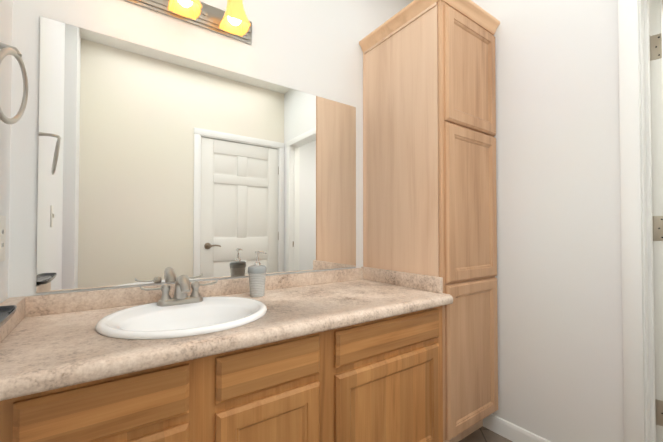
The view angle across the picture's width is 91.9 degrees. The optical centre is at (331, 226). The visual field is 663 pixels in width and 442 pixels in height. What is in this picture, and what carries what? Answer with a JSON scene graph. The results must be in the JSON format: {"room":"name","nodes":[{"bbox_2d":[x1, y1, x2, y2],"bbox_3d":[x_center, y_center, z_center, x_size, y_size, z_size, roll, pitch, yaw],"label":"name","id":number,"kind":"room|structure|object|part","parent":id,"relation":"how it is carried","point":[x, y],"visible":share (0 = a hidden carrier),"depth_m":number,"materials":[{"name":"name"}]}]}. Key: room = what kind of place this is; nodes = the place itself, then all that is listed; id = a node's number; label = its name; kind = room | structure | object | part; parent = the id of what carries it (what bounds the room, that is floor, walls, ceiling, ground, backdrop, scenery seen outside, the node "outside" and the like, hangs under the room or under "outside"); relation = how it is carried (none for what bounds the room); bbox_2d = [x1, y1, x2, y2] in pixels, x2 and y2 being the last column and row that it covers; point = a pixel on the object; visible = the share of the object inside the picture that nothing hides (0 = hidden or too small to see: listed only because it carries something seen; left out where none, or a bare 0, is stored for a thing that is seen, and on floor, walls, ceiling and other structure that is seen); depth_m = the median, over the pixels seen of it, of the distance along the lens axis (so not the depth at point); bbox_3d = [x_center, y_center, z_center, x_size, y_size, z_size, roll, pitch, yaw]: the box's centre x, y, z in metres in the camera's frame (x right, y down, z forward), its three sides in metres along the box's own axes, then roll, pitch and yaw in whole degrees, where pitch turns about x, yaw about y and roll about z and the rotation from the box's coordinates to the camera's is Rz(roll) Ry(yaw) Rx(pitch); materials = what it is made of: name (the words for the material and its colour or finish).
{"room":"bathroom","nodes":[
{"label":"bathroom","id":0,"kind":"room"},
{"bbox_2d":[0,0,12,303],"bbox_3d":[-0.623,-0.270,0.354,0.115,2.650,1.550,1,-1,-35],"label":"wall","id":1,"kind":"structure","parent":0,"point":[6,13],"depth_m":0.97,"materials":[{"name":"paint"}]},
{"bbox_2d":[0,215,5,261],"bbox_3d":[-0.956,0.035,0.928,0.006,0.134,0.080,1,-1,-35],"label":"electrical outlet plate","id":2,"kind":"object","parent":1,"relation":"attached to","point":[2,235],"visible":0.98,"depth_m":0.93,"materials":[{"name":"white plastic"}]},
{"bbox_2d":[0,296,27,342],"bbox_3d":[-0.835,0.253,0.786,0.042,0.065,0.584,1,-1,-35],"label":"backsplash","id":3,"kind":"structure","parent":1,"relation":"attached to","point":[21,303],"depth_m":0.93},
{"bbox_2d":[0,43,28,123],"bbox_3d":[-0.748,-0.331,0.713,0.090,0.195,0.164,1,-1,-35],"label":"towel ring","id":4,"kind":"object","parent":1,"relation":"attached to","point":[5,50],"visible":1,"depth_m":0.75,"materials":[{"name":"silver metal"}]},
{"bbox_2d":[8,0,413,297],"bbox_3d":[-0.264,-0.250,1.625,2.165,2.650,0.115,1,-1,-35],"label":"wall","id":5,"kind":"structure","parent":0,"point":[312,47],"depth_m":1.40,"materials":[{"name":"paint"}]},
{"bbox_2d":[125,0,251,43],"bbox_3d":[-0.572,-0.900,1.241,0.612,0.146,0.173,1,-1,-35],"label":"sconce","id":6,"kind":"object","parent":5,"relation":"attached to","point":[232,21],"visible":1,"depth_m":1.31,"materials":[{"name":"silver metal"}]},
{"bbox_2d":[36,16,355,292],"bbox_3d":[-0.414,-0.234,1.444,1.349,0.912,0.006,1,-1,-35],"label":"mirror","id":7,"kind":"object","parent":5,"relation":"attached to","point":[156,166],"visible":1,"depth_m":1.29,"materials":[{"name":"clear glass"}]},
{"bbox_2d":[28,267,363,314],"bbox_3d":[-0.402,0.263,1.436,1.416,0.065,0.021,1,-1,-35],"label":"backsplash","id":8,"kind":"structure","parent":5,"relation":"attached to","point":[48,304],"depth_m":1.19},
{"bbox_2d":[459,426,511,441],"bbox_3d":[1.120,1.089,0.918,3.638,0.050,3.600,1,-1,-35],"label":"floor","id":9,"kind":"structure","parent":0,"point":[482,434],"depth_m":1.63,"materials":[{"name":"tile"}]},
{"bbox_2d":[0,307,442,441],"bbox_3d":[-0.258,0.700,1.204,1.475,0.735,0.550,1,-1,-35],"label":"bathroom vanity","id":10,"kind":"object","parent":9,"relation":"on","point":[349,355],"depth_m":0.95,"materials":[{"name":"brown wood"}]},
{"bbox_2d":[0,279,452,402],"bbox_3d":[-0.248,0.312,1.197,1.475,0.040,0.588,1,-1,-35],"label":"countertop","id":11,"kind":"structure","parent":10,"relation":"on","point":[47,354],"depth_m":0.85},
{"bbox_2d":[0,305,16,326],"bbox_3d":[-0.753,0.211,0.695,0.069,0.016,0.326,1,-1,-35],"label":"soap dish","id":12,"kind":"object","parent":11,"relation":"on","point":[7,313],"visible":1,"depth_m":0.80,"materials":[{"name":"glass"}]},
{"bbox_2d":[136,275,219,306],"bbox_3d":[-0.539,0.230,1.163,0.267,0.110,0.130,1,-1,-35],"label":"faucet","id":13,"kind":"object","parent":11,"relation":"on","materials":[{"name":"silver metal"}]},
{"bbox_2d":[88,291,291,354],"bbox_3d":[-0.460,0.351,1.043,0.498,0.156,0.454,1,-1,-35],"label":"sink","id":14,"kind":"object","parent":11,"relation":"in","point":[114,325],"depth_m":1.07,"materials":[{"name":"white ceramic"}]},
{"bbox_2d":[248,251,266,296],"bbox_3d":[-0.314,0.198,1.356,0.077,0.191,0.077,1,-1,-35],"label":"soap dispenser","id":15,"kind":"object","parent":11,"relation":"on","point":[257,271],"visible":1,"depth_m":1.33,"materials":[{"name":"grey plastic"}]},
{"bbox_2d":[359,0,499,441],"bbox_3d":[0.522,0.001,1.757,0.489,2.153,0.565,1,-1,-35],"label":"linen cabinet","id":16,"kind":"object","parent":9,"relation":"on","point":[429,148],"visible":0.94,"depth_m":1.57,"materials":[{"name":"brown wood"}]},
{"bbox_2d":[364,267,442,290],"bbox_3d":[0.333,0.264,1.637,0.019,0.070,0.538,1,-1,-35],"label":"backsplash","id":17,"kind":"structure","parent":16,"relation":"attached to","point":[402,279],"depth_m":1.58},
{"bbox_3d":[0.522,-1.048,1.773,0.489,0.055,0.565,1,-1,-35],"label":"crown","id":18,"kind":"part","parent":16,"relation":"part of","materials":[{"name":"brown wood"}]},
{"bbox_3d":[0.673,-0.042,1.572,0.456,1.998,0.020,1,-1,-35],"label":"frame","id":19,"kind":"part","parent":16,"relation":"part of","materials":[{"name":"brown wood"}]},
{"bbox_2d":[472,0,623,441],"bbox_3d":[0.921,-0.248,1.722,0.115,2.650,1.091,1,-1,-35],"label":"wall","id":20,"kind":"structure","parent":0,"point":[559,308],"depth_m":1.46,"materials":[{"name":"paint"}]},
{"bbox_2d":[483,414,550,441],"bbox_3d":[0.996,1.031,1.484,0.012,0.083,0.610,1,-1,-35],"label":"baseboard","id":21,"kind":"structure","parent":20,"relation":"attached to","point":[512,432],"depth_m":1.60,"materials":[{"name":"white wood"}]},
{"bbox_2d":[661,3,662,69],"bbox_3d":[2.566,-0.245,1.958,0.100,2.650,3.600,1,-1,-35],"label":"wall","id":22,"kind":"structure","parent":0,"point":[662,33],"depth_m":2.24,"materials":[{"name":"paint"}]},
{"bbox_3d":[1.439,-1.275,1.003,0.115,0.620,0.709,1,-1,-35],"label":"wall","id":23,"kind":"structure","parent":0,"visible":0},
{"bbox_2d":[618,0,655,441],"bbox_3d":[1.434,0.030,0.978,0.133,2.070,0.809,1,-1,-35],"label":"door frame","id":24,"kind":"structure","parent":23,"relation":"attached to","point":[636,233],"depth_m":1.24,"materials":[{"name":"white wood"}]},
{"bbox_2d":[649,0,662,441],"bbox_3d":[1.511,0.067,1.523,0.046,1.997,0.658,-1,-1,41],"label":"hall door","id":25,"kind":"structure","parent":23,"relation":"in","point":[656,70],"depth_m":1.29,"materials":[{"name":"white wood"}]},
{"bbox_3d":[1.304,0.008,1.286,0.018,1.569,0.041,1,-1,-35],"label":"hall door hinge","id":26,"kind":"part","parent":25,"relation":"part of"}
]}

